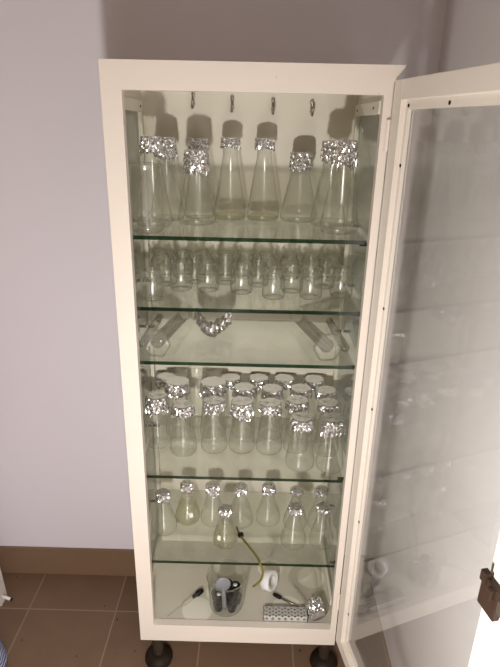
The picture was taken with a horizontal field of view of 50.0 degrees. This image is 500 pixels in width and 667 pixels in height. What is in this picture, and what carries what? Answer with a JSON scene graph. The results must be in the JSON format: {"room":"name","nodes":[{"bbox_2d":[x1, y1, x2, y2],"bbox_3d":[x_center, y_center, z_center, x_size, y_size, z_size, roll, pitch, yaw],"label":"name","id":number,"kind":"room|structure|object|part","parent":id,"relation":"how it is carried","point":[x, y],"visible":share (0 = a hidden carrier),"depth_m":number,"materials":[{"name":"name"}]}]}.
{"room":"laboratory","nodes":[
{"label":"laboratory","id":0,"kind":"room"},
{"bbox_2d":[0,573,391,666],"bbox_3d":[-0.970,1.576,0.356,2.983,0.100,3.770,1,21,0],"label":"floor","id":1,"kind":"structure","parent":0,"point":[51,620],"depth_m":1.76,"materials":[{"name":"brown tile"}]},
{"bbox_2d":[0,638,6,666],"bbox_3d":[-0.922,0.936,1.553,0.362,0.233,0.418,1,21,0],"label":"striped cloth","id":2,"kind":"object","parent":1,"relation":"on","point":[3,653],"visible":1,"depth_m":1.64,"materials":[{"name":"blue fabric"}]},
{"bbox_2d":[0,569,12,605],"bbox_3d":[-0.866,0.647,1.767,0.095,0.620,0.045,1,21,0],"label":"furniture leg","id":3,"kind":"object","parent":1,"relation":"on","point":[3,594],"visible":1,"depth_m":1.86,"materials":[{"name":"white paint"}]},
{"bbox_3d":[-0.883,0.646,1.767,0.060,0.620,0.045,1,21,0],"label":"post","id":4,"kind":"part","parent":3,"relation":"part of","materials":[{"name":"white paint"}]},
{"bbox_2d":[98,59,499,666],"bbox_3d":[0.045,0.297,1.245,0.720,1.684,0.948,1,21,0],"label":"tall cabinet","id":5,"kind":"object","parent":1,"relation":"on","point":[301,106],"visible":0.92,"depth_m":1.50,"materials":[{"name":"white wood"}]},
{"bbox_3d":[-0.291,0.213,1.347,0.042,1.506,0.022,1,21,0],"label":"post","id":6,"kind":"part","parent":5,"relation":"part of","materials":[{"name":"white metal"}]},
{"bbox_3d":[-0.304,0.103,1.494,0.009,1.490,0.330,1,21,0],"label":"frame","id":7,"kind":"part","parent":5,"relation":"part of","materials":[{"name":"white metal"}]},
{"bbox_3d":[-0.283,0.951,1.653,0.037,0.090,0.037,1,21,0],"label":"leg","id":8,"kind":"part","parent":5,"relation":"part of","materials":[{"name":"metal"}]},
{"bbox_2d":[182,588,203,606],"bbox_3d":[-0.199,0.829,1.655,0.139,0.021,0.018,-18,28,-40],"label":"dropper","id":9,"kind":"object","parent":5,"relation":"in","point":[200,591],"visible":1,"depth_m":1.68,"materials":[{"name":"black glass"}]},
{"bbox_3d":[-0.164,0.816,1.686,0.041,0.019,0.018,-17,28,-39],"label":"rubber bulb","id":10,"kind":"part","parent":9,"relation":"part of","materials":[{"name":"black rubber"}]},
{"bbox_2d":[206,559,245,616],"bbox_3d":[-0.072,0.784,1.643,0.123,0.119,0.123,1,21,0],"label":"beaker","id":11,"kind":"object","parent":5,"relation":"on","point":[226,559],"visible":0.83,"depth_m":1.62,"materials":[{"name":"clear glass"}]},
{"bbox_2d":[211,588,215,600],"bbox_3d":[-0.105,0.816,1.673,0.032,0.029,0.032,-2,21,-8],"label":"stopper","id":12,"kind":"object","parent":11,"relation":"in","point":[214,589],"visible":0.33,"depth_m":1.67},
{"bbox_2d":[213,600,221,611],"bbox_3d":[-0.097,0.830,1.638,0.032,0.029,0.032,19,28,39],"label":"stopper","id":13,"kind":"object","parent":11,"relation":"in","point":[217,607],"visible":0.72,"depth_m":1.62,"materials":[{"name":"black rubber"}]},
{"bbox_2d":[214,590,221,603],"bbox_3d":[-0.095,0.801,1.629,0.032,0.029,0.032,16,25,33],"label":"stopper","id":14,"kind":"object","parent":11,"relation":"in","point":[217,594],"visible":0.79,"depth_m":1.62,"materials":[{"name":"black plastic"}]},
{"bbox_2d":[215,577,230,609],"bbox_3d":[-0.081,0.772,1.594,0.048,0.123,0.014,-4,22,-14],"label":"spatula","id":15,"kind":"object","parent":11,"relation":"in","point":[223,583],"visible":0.99,"depth_m":1.58,"materials":[{"name":"grey plastic"}]},
{"bbox_3d":[-0.081,0.740,1.582,0.048,0.054,0.012,-1,21,-6],"label":"blade","id":16,"kind":"part","parent":15,"relation":"part of","materials":[{"name":"grey plastic"}]},
{"bbox_3d":[-0.078,0.789,1.602,0.019,0.086,0.015,1,21,0],"label":"handle","id":17,"kind":"part","parent":15,"relation":"part of","materials":[{"name":"grey plastic"}]},
{"bbox_2d":[227,601,236,612],"bbox_3d":[-0.055,0.832,1.636,0.032,0.029,0.032,-1,21,-5],"label":"stopper","id":18,"kind":"object","parent":11,"relation":"in","point":[231,608],"visible":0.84,"depth_m":1.62,"materials":[{"name":"black rubber"}]},
{"bbox_2d":[227,591,237,604],"bbox_3d":[-0.052,0.803,1.628,0.032,0.029,0.032,-16,27,-37],"label":"stopper","id":19,"kind":"object","parent":11,"relation":"in","point":[232,595],"visible":1,"depth_m":1.62,"materials":[{"name":"black rubber"}]},
{"bbox_2d":[231,581,239,592],"bbox_3d":[-0.046,0.789,1.664,0.032,0.029,0.032,5,21,10],"label":"stopper","id":20,"kind":"object","parent":11,"relation":"in","point":[235,584],"visible":0.77,"depth_m":1.66,"materials":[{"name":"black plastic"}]},
{"bbox_2d":[237,592,241,604],"bbox_3d":[-0.041,0.821,1.664,0.032,0.029,0.032,20,28,40],"label":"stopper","id":21,"kind":"object","parent":11,"relation":"in","point":[239,598],"visible":0.42,"depth_m":1.65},
{"bbox_3d":[-0.024,0.893,1.606,0.521,0.063,0.022,1,21,0],"label":"rail","id":22,"kind":"part","parent":5,"relation":"part of","materials":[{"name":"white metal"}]},
{"bbox_2d":[152,560,333,567],"bbox_3d":[-0.029,0.600,1.679,0.544,0.009,0.318,1,21,0],"label":"glass shelf","id":23,"kind":"object","parent":5,"relation":"on","point":[153,561],"visible":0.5,"depth_m":1.53,"materials":[{"name":"clear glass"}]},
{"bbox_2d":[151,488,176,535],"bbox_3d":[-0.262,0.536,1.629,0.080,0.135,0.080,-17,28,-39],"label":"flask","id":24,"kind":"object","parent":23,"relation":"on","point":[163,494],"visible":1,"depth_m":1.60,"materials":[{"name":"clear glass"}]},
{"bbox_2d":[176,479,199,525],"bbox_3d":[-0.196,0.520,1.674,0.079,0.135,0.079,1,21,0],"label":"flask","id":25,"kind":"object","parent":23,"relation":"on","point":[187,485],"visible":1,"depth_m":1.65,"materials":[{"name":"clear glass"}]},
{"bbox_2d":[200,480,224,521],"bbox_3d":[-0.116,0.524,1.670,0.079,0.135,0.079,-13,25,-32],"label":"flask","id":26,"kind":"object","parent":23,"relation":"on","point":[212,487],"visible":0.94,"depth_m":1.64,"materials":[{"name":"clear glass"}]},
{"bbox_2d":[215,504,236,548],"bbox_3d":[-0.073,0.564,1.584,0.073,0.124,0.073,1,21,0],"label":"flask","id":27,"kind":"object","parent":23,"relation":"on","point":[224,510],"visible":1,"depth_m":1.56,"materials":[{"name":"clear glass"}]},
{"bbox_2d":[233,482,253,528],"bbox_3d":[-0.029,0.527,1.667,0.082,0.135,0.082,-1,21,-7],"label":"flask","id":28,"kind":"object","parent":23,"relation":"on","point":[241,488],"visible":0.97,"depth_m":1.64,"materials":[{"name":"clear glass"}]},
{"bbox_2d":[236,527,263,586],"bbox_3d":[-0.012,0.664,1.595,0.028,0.092,0.174,-9,24,-26],"label":"tubing","id":29,"kind":"object","parent":23,"relation":"on","point":[240,534],"visible":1,"depth_m":1.55,"materials":[{"name":"rubber"}]},
{"bbox_2d":[255,481,279,526],"bbox_3d":[0.058,0.526,1.675,0.079,0.133,0.079,-11,24,-29],"label":"flask","id":30,"kind":"object","parent":23,"relation":"on","point":[268,487],"visible":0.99,"depth_m":1.65,"materials":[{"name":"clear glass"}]},
{"bbox_2d":[280,501,305,547],"bbox_3d":[0.130,0.562,1.585,0.077,0.134,0.077,5,21,10],"label":"flask","id":31,"kind":"object","parent":23,"relation":"on","point":[295,508],"visible":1,"depth_m":1.55,"materials":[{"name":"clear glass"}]},
{"bbox_2d":[286,485,306,531],"bbox_3d":[0.141,0.535,1.657,0.074,0.134,0.074,-18,28,-40],"label":"flask","id":32,"kind":"object","parent":23,"relation":"on","point":[295,490],"visible":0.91,"depth_m":1.63,"materials":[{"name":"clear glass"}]},
{"bbox_2d":[307,485,330,531],"bbox_3d":[0.216,0.536,1.658,0.073,0.134,0.073,-9,24,-25],"label":"flask","id":33,"kind":"object","parent":23,"relation":"on","point":[320,491],"visible":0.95,"depth_m":1.63,"materials":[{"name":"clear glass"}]},
{"bbox_2d":[311,501,332,549],"bbox_3d":[0.214,0.563,1.587,0.073,0.134,0.073,4,21,6],"label":"flask","id":34,"kind":"object","parent":23,"relation":"on","point":[323,508],"visible":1,"depth_m":1.56,"materials":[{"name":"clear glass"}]},
{"bbox_2d":[147,475,342,482],"bbox_3d":[-0.023,0.329,1.574,0.544,0.009,0.318,1,21,0],"label":"glass shelf","id":35,"kind":"object","parent":5,"relation":"on","point":[148,476],"visible":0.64,"depth_m":1.43,"materials":[{"name":"clear glass"}]},
{"bbox_2d":[145,390,170,448],"bbox_3d":[-0.266,0.246,1.543,0.072,0.158,0.072,16,26,34],"label":"flask","id":36,"kind":"object","parent":35,"relation":"on","point":[156,402],"visible":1,"depth_m":1.50,"materials":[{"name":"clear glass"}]},
{"bbox_2d":[155,372,177,425],"bbox_3d":[-0.258,0.201,1.660,0.067,0.158,0.066,-10,24,-27],"label":"flask","id":37,"kind":"object","parent":35,"relation":"on","point":[160,380],"visible":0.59,"depth_m":1.62,"materials":[{"name":"clear glass"}]},
{"bbox_2d":[164,376,190,437],"bbox_3d":[-0.214,0.218,1.597,0.077,0.173,0.078,9,22,18],"label":"flask","id":38,"kind":"object","parent":35,"relation":"on","point":[176,387],"visible":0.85,"depth_m":1.55,"materials":[{"name":"clear glass"}]},
{"bbox_2d":[170,399,196,456],"bbox_3d":[-0.188,0.264,1.512,0.077,0.150,0.077,2,21,3],"label":"flask","id":39,"kind":"object","parent":35,"relation":"on","point":[181,408],"visible":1,"depth_m":1.47,"materials":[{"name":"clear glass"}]},
{"bbox_2d":[199,376,226,438],"bbox_3d":[-0.110,0.220,1.598,0.082,0.173,0.083,-16,27,-37],"label":"flask","id":40,"kind":"object","parent":35,"relation":"on","point":[209,386],"visible":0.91,"depth_m":1.55,"materials":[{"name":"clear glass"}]},
{"bbox_2d":[201,395,227,453],"bbox_3d":[-0.102,0.258,1.528,0.077,0.154,0.077,-7,22,-19],"label":"flask","id":41,"kind":"object","parent":35,"relation":"on","point":[213,404],"visible":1,"depth_m":1.49,"materials":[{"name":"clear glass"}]},
{"bbox_2d":[220,373,240,427],"bbox_3d":[-0.061,0.206,1.659,0.073,0.158,0.073,16,25,33],"label":"flask","id":42,"kind":"object","parent":35,"relation":"on","point":[231,379],"visible":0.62,"depth_m":1.62,"materials":[{"name":"clear glass"}]},
{"bbox_2d":[228,396,254,453],"bbox_3d":[-0.023,0.259,1.531,0.077,0.152,0.077,-12,25,-31],"label":"flask","id":43,"kind":"object","parent":35,"relation":"on","point":[242,407],"visible":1,"depth_m":1.49,"materials":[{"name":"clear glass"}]},
{"bbox_2d":[231,382,255,438],"bbox_3d":[-0.019,0.229,1.601,0.073,0.158,0.073,-9,23,-25],"label":"flask","id":44,"kind":"object","parent":35,"relation":"on","point":[246,389],"visible":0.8,"depth_m":1.56,"materials":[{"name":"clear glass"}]},
{"bbox_2d":[248,373,269,427],"bbox_3d":[0.025,0.207,1.659,0.073,0.160,0.073,1,21,-1],"label":"flask","id":45,"kind":"object","parent":35,"relation":"on","point":[258,380],"visible":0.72,"depth_m":1.62,"materials":[{"name":"clear glass"}]},
{"bbox_2d":[256,397,282,453],"bbox_3d":[0.056,0.262,1.527,0.077,0.152,0.077,0,21,-2],"label":"flask","id":46,"kind":"object","parent":35,"relation":"on","point":[270,406],"visible":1,"depth_m":1.49,"materials":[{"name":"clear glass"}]},
{"bbox_2d":[259,384,283,439],"bbox_3d":[0.064,0.232,1.598,0.073,0.158,0.073,4,21,7],"label":"flask","id":47,"kind":"object","parent":35,"relation":"on","point":[268,390],"visible":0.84,"depth_m":1.56,"materials":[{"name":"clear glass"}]},
{"bbox_2d":[271,374,294,428],"bbox_3d":[0.103,0.209,1.658,0.073,0.160,0.073,0,21,-3],"label":"flask","id":48,"kind":"object","parent":35,"relation":"on","point":[285,381],"visible":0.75,"depth_m":1.62,"materials":[{"name":"clear glass"}]},
{"bbox_2d":[282,395,309,453],"bbox_3d":[0.132,0.259,1.533,0.073,0.158,0.073,-9,23,-25],"label":"flask","id":49,"kind":"object","parent":35,"relation":"on","point":[294,403],"visible":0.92,"depth_m":1.49,"materials":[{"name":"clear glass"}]},
{"bbox_2d":[286,383,311,439],"bbox_3d":[0.148,0.232,1.602,0.073,0.158,0.073,-8,23,-22],"label":"flask","id":50,"kind":"object","parent":35,"relation":"on","point":[297,389],"visible":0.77,"depth_m":1.56,"materials":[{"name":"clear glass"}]},
{"bbox_2d":[285,411,314,471],"bbox_3d":[0.139,0.292,1.460,0.082,0.149,0.082,-10,24,-26],"label":"flask","id":51,"kind":"object","parent":35,"relation":"on","point":[301,421],"visible":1,"depth_m":1.42,"materials":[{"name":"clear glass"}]},
{"bbox_2d":[303,374,324,429],"bbox_3d":[0.194,0.211,1.657,0.073,0.160,0.073,-6,22,-19],"label":"flask","id":52,"kind":"object","parent":35,"relation":"on","point":[314,381],"visible":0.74,"depth_m":1.62,"materials":[{"name":"clear glass"}]},
{"bbox_2d":[311,385,337,441],"bbox_3d":[0.223,0.237,1.593,0.073,0.158,0.073,8,22,16],"label":"flask","id":53,"kind":"object","parent":35,"relation":"on","point":[322,392],"visible":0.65,"depth_m":1.56,"materials":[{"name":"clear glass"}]},
{"bbox_2d":[313,397,340,456],"bbox_3d":[0.220,0.265,1.522,0.073,0.158,0.073,-6,22,-17],"label":"flask","id":54,"kind":"object","parent":35,"relation":"on","point":[325,405],"visible":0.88,"depth_m":1.48,"materials":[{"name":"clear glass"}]},
{"bbox_2d":[315,412,344,473],"bbox_3d":[0.220,0.294,1.451,0.077,0.154,0.077,1,21,0],"label":"flask","id":55,"kind":"object","parent":35,"relation":"on","point":[332,424],"visible":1,"depth_m":1.41,"materials":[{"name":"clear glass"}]},
{"bbox_2d":[140,361,353,368],"bbox_3d":[-0.017,0.019,1.455,0.544,0.009,0.318,1,21,0],"label":"glass shelf","id":56,"kind":"object","parent":5,"relation":"on","point":[141,362],"visible":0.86,"depth_m":1.31,"materials":[{"name":"clear glass"}]},
{"bbox_2d":[139,314,162,346],"bbox_3d":[-0.270,-0.011,1.473,0.023,0.023,0.218,2,21,3],"label":"tube","id":57,"kind":"object","parent":56,"relation":"on","point":[159,317],"visible":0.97,"depth_m":1.54,"materials":[{"name":"clear glass"}]},
{"bbox_2d":[141,311,186,356],"bbox_3d":[-0.212,-0.023,1.444,0.077,0.069,0.280,4,21,8],"label":"cylinder","id":58,"kind":"object","parent":56,"relation":"on","point":[165,333],"visible":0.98,"depth_m":1.44,"materials":[{"name":"clear glass"}]},
{"bbox_2d":[194,307,232,337],"bbox_3d":[-0.100,-0.029,1.461,0.104,0.074,0.077,1,21,0],"label":"scrap","id":59,"kind":"object","parent":56,"relation":"on","point":[212,329],"visible":0.91,"depth_m":1.44,"materials":[{"name":"metal"}]},
{"bbox_2d":[290,309,342,360],"bbox_3d":[0.166,-0.014,1.442,0.077,0.069,0.284,-3,22,-11],"label":"cylinder","id":60,"kind":"object","parent":56,"relation":"on","point":[305,324],"visible":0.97,"depth_m":1.44,"materials":[{"name":"clear glass"}]},
{"bbox_2d":[326,318,348,351],"bbox_3d":[0.238,0.001,1.470,0.023,0.023,0.219,0,21,-4],"label":"tube","id":61,"kind":"object","parent":56,"relation":"on","point":[329,321],"visible":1,"depth_m":1.54,"materials":[{"name":"clear glass"}]},
{"bbox_2d":[137,307,358,315],"bbox_3d":[-0.014,-0.110,1.405,0.544,0.009,0.318,1,21,0],"label":"glass shelf","id":62,"kind":"object","parent":5,"relation":"on","point":[138,308],"visible":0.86,"depth_m":1.26,"materials":[{"name":"clear glass"}]},
{"bbox_2d":[140,267,164,300],"bbox_3d":[-0.237,-0.120,1.306,0.058,0.072,0.058,-17,28,-39],"label":"glass jar","id":63,"kind":"object","parent":62,"relation":"on","point":[148,267],"visible":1,"depth_m":1.31,"materials":[{"name":"clear glass"}]},
{"bbox_2d":[155,255,177,286],"bbox_3d":[-0.223,-0.167,1.428,0.058,0.072,0.058,-5,22,-15],"label":"glass jar","id":64,"kind":"object","parent":62,"relation":"on","point":[163,255],"visible":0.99,"depth_m":1.43,"materials":[{"name":"clear glass"}]},
{"bbox_2d":[230,262,252,294],"bbox_3d":[-0.021,-0.140,1.371,0.058,0.072,0.058,15,25,32],"label":"glass jar","id":65,"kind":"object","parent":62,"relation":"on","point":[238,262],"visible":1,"depth_m":1.38,"materials":[{"name":"clear glass"}]},
{"bbox_2d":[247,257,268,287],"bbox_3d":[0.023,-0.165,1.437,0.058,0.072,0.058,19,27,38],"label":"glass jar","id":66,"kind":"object","parent":62,"relation":"on","point":[250,257],"visible":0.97,"depth_m":1.44,"materials":[{"name":"clear glass"}]},
{"bbox_2d":[313,258,335,289],"bbox_3d":[0.200,-0.159,1.432,0.058,0.072,0.058,-5,22,-15],"label":"glass jar","id":67,"kind":"object","parent":62,"relation":"on","point":[321,258],"visible":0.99,"depth_m":1.44,"materials":[{"name":"clear glass"}]},
{"bbox_2d":[329,269,352,297],"bbox_3d":[0.232,-0.131,1.361,0.058,0.072,0.058,11,23,23],"label":"glass jar","id":68,"kind":"object","parent":62,"relation":"on","point":[337,269],"visible":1,"depth_m":1.36,"materials":[{"name":"clear glass"}]},
{"bbox_2d":[133,235,365,244],"bbox_3d":[-0.011,-0.266,1.344,0.544,0.009,0.318,1,21,0],"label":"glass shelf","id":69,"kind":"object","parent":5,"relation":"on","point":[138,237],"visible":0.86,"depth_m":1.20,"materials":[{"name":"clear glass"}]},
{"bbox_2d":[128,162,163,233],"bbox_3d":[-0.235,-0.309,1.222,0.078,0.150,0.078,1,21,0],"label":"beaker","id":70,"kind":"object","parent":69,"relation":"on","point":[131,162],"visible":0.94,"depth_m":1.22,"materials":[{"name":"clear glass"}]},
{"bbox_2d":[136,136,172,226],"bbox_3d":[-0.234,-0.367,1.294,0.090,0.206,0.090,-7,22,-19],"label":"flask","id":71,"kind":"object","parent":69,"relation":"on","point":[148,144],"visible":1,"depth_m":1.25,"materials":[{"name":"clear glass"}]},
{"bbox_2d":[151,137,184,220],"bbox_3d":[-0.214,-0.398,1.381,0.088,0.203,0.088,-19,29,-42],"label":"flask","id":72,"kind":"object","parent":69,"relation":"on","point":[169,146],"visible":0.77,"depth_m":1.34,"materials":[{"name":"clear glass"}]},
{"bbox_2d":[178,149,215,224],"bbox_3d":[-0.133,-0.365,1.338,0.098,0.176,0.098,-8,23,-23],"label":"flask","id":73,"kind":"object","parent":69,"relation":"on","point":[195,160],"visible":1,"depth_m":1.30,"materials":[{"name":"clear glass"}]},
{"bbox_2d":[184,138,214,218],"bbox_3d":[-0.135,-0.411,1.420,0.082,0.201,0.082,-11,24,-30],"label":"flask","id":74,"kind":"object","parent":69,"relation":"on","point":[193,143],"visible":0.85,"depth_m":1.37,"materials":[{"name":"clear glass"}]},
{"bbox_2d":[215,137,245,220],"bbox_3d":[-0.052,-0.405,1.404,0.086,0.205,0.086,-6,22,-18],"label":"flask","id":75,"kind":"object","parent":69,"relation":"on","point":[230,142],"visible":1,"depth_m":1.36,"materials":[{"name":"clear glass"}]},
{"bbox_2d":[246,138,278,220],"bbox_3d":[0.036,-0.404,1.407,0.088,0.205,0.088,7,22,15],"label":"flask","id":76,"kind":"object","parent":69,"relation":"on","point":[263,143],"visible":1,"depth_m":1.36,"materials":[{"name":"clear glass"}]},
{"bbox_2d":[280,151,316,222],"bbox_3d":[0.131,-0.385,1.408,0.098,0.173,0.098,14,24,29],"label":"flask","id":77,"kind":"object","parent":69,"relation":"on","point":[300,161],"visible":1,"depth_m":1.36,"materials":[{"name":"clear glass"}]},
{"bbox_2d":[310,140,344,226],"bbox_3d":[0.200,-0.374,1.341,0.090,0.203,0.090,4,21,7],"label":"flask","id":78,"kind":"object","parent":69,"relation":"on","point":[325,154],"visible":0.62,"depth_m":1.30,"materials":[{"name":"clear glass"}]},
{"bbox_2d":[319,139,357,234],"bbox_3d":[0.215,-0.343,1.255,0.093,0.208,0.093,15,25,32],"label":"flask","id":79,"kind":"object","parent":69,"relation":"on","point":[344,152],"visible":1,"depth_m":1.21,"materials":[{"name":"clear glass"}]},
{"bbox_3d":[-0.017,0.069,1.660,0.580,1.560,0.012,1,21,0],"label":"panel","id":80,"kind":"part","parent":5,"relation":"part of","materials":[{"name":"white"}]},
{"bbox_3d":[0.004,-0.507,1.065,0.601,0.054,0.022,1,21,0],"label":"header panel","id":81,"kind":"part","parent":5,"relation":"part of","materials":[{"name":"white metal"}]},
{"bbox_2d":[260,569,277,591],"bbox_3d":[0.061,0.787,1.713,0.043,0.068,0.064,14,25,30],"label":"tape roll","id":82,"kind":"object","parent":5,"relation":"on","point":[269,582],"visible":0.98,"depth_m":1.70,"materials":[{"name":"white plastic"}]},
{"bbox_2d":[263,605,307,622],"bbox_3d":[0.106,0.848,1.621,0.132,0.024,0.036,1,21,0],"label":"tube rack","id":83,"kind":"object","parent":5,"relation":"on","point":[270,613],"visible":1,"depth_m":1.61,"materials":[{"name":"plastic"}]},
{"bbox_2d":[273,593,297,605],"bbox_3d":[0.114,0.833,1.672,0.098,0.015,0.012,13,24,27],"label":"brush","id":84,"kind":"object","parent":5,"relation":"on","point":[276,595],"visible":0.94,"depth_m":1.68,"materials":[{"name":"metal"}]},
{"bbox_3d":[0.123,0.836,1.669,0.076,0.011,0.007,12,24,26],"label":"rod","id":85,"kind":"part","parent":84,"relation":"part of","materials":[{"name":"metal"}]},
{"bbox_2d":[291,563,326,620],"bbox_3d":[0.186,0.796,1.663,0.092,0.093,0.162,-5,22,-17],"label":"flask","id":86,"kind":"object","parent":5,"relation":"on","point":[316,609],"visible":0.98,"depth_m":1.60,"materials":[{"name":"clear glass"}]},
{"bbox_3d":[0.230,0.963,1.649,0.037,0.090,0.037,1,21,0],"label":"leg","id":87,"kind":"part","parent":5,"relation":"part of","materials":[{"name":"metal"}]},
{"bbox_3d":[0.267,0.116,1.490,0.009,1.490,0.330,1,21,0],"label":"frame","id":88,"kind":"part","parent":5,"relation":"part of","materials":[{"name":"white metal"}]},
{"bbox_3d":[0.259,0.226,1.344,0.017,1.506,0.022,1,21,0],"label":"post","id":89,"kind":"part","parent":5,"relation":"part of","materials":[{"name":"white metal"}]},
{"bbox_3d":[0.335,0.310,1.058,0.030,1.507,0.578,-3,21,-10],"label":"door","id":90,"kind":"part","parent":5,"relation":"part of","materials":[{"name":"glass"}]},
{"bbox_2d":[0,0,446,555],"bbox_3d":[-0.914,-0.414,1.554,2.983,2.750,0.100,1,21,0],"label":"wall","id":91,"kind":"structure","parent":0,"point":[64,474],"depth_m":1.53,"materials":[{"name":"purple paint"}]},
{"bbox_2d":[0,546,373,582],"bbox_3d":[-0.942,0.831,1.977,2.783,0.121,0.008,1,21,0],"label":"baseboard","id":92,"kind":"structure","parent":91,"relation":"attached to","point":[13,559],"depth_m":1.97,"materials":[{"name":"brown tile"}]},
{"bbox_2d":[371,0,499,666],"bbox_3d":[0.500,0.282,-0.167,0.100,2.750,3.570,1,21,0],"label":"wall","id":93,"kind":"structure","parent":0,"point":[439,521],"depth_m":1.24,"materials":[{"name":"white paint"}]}
]}

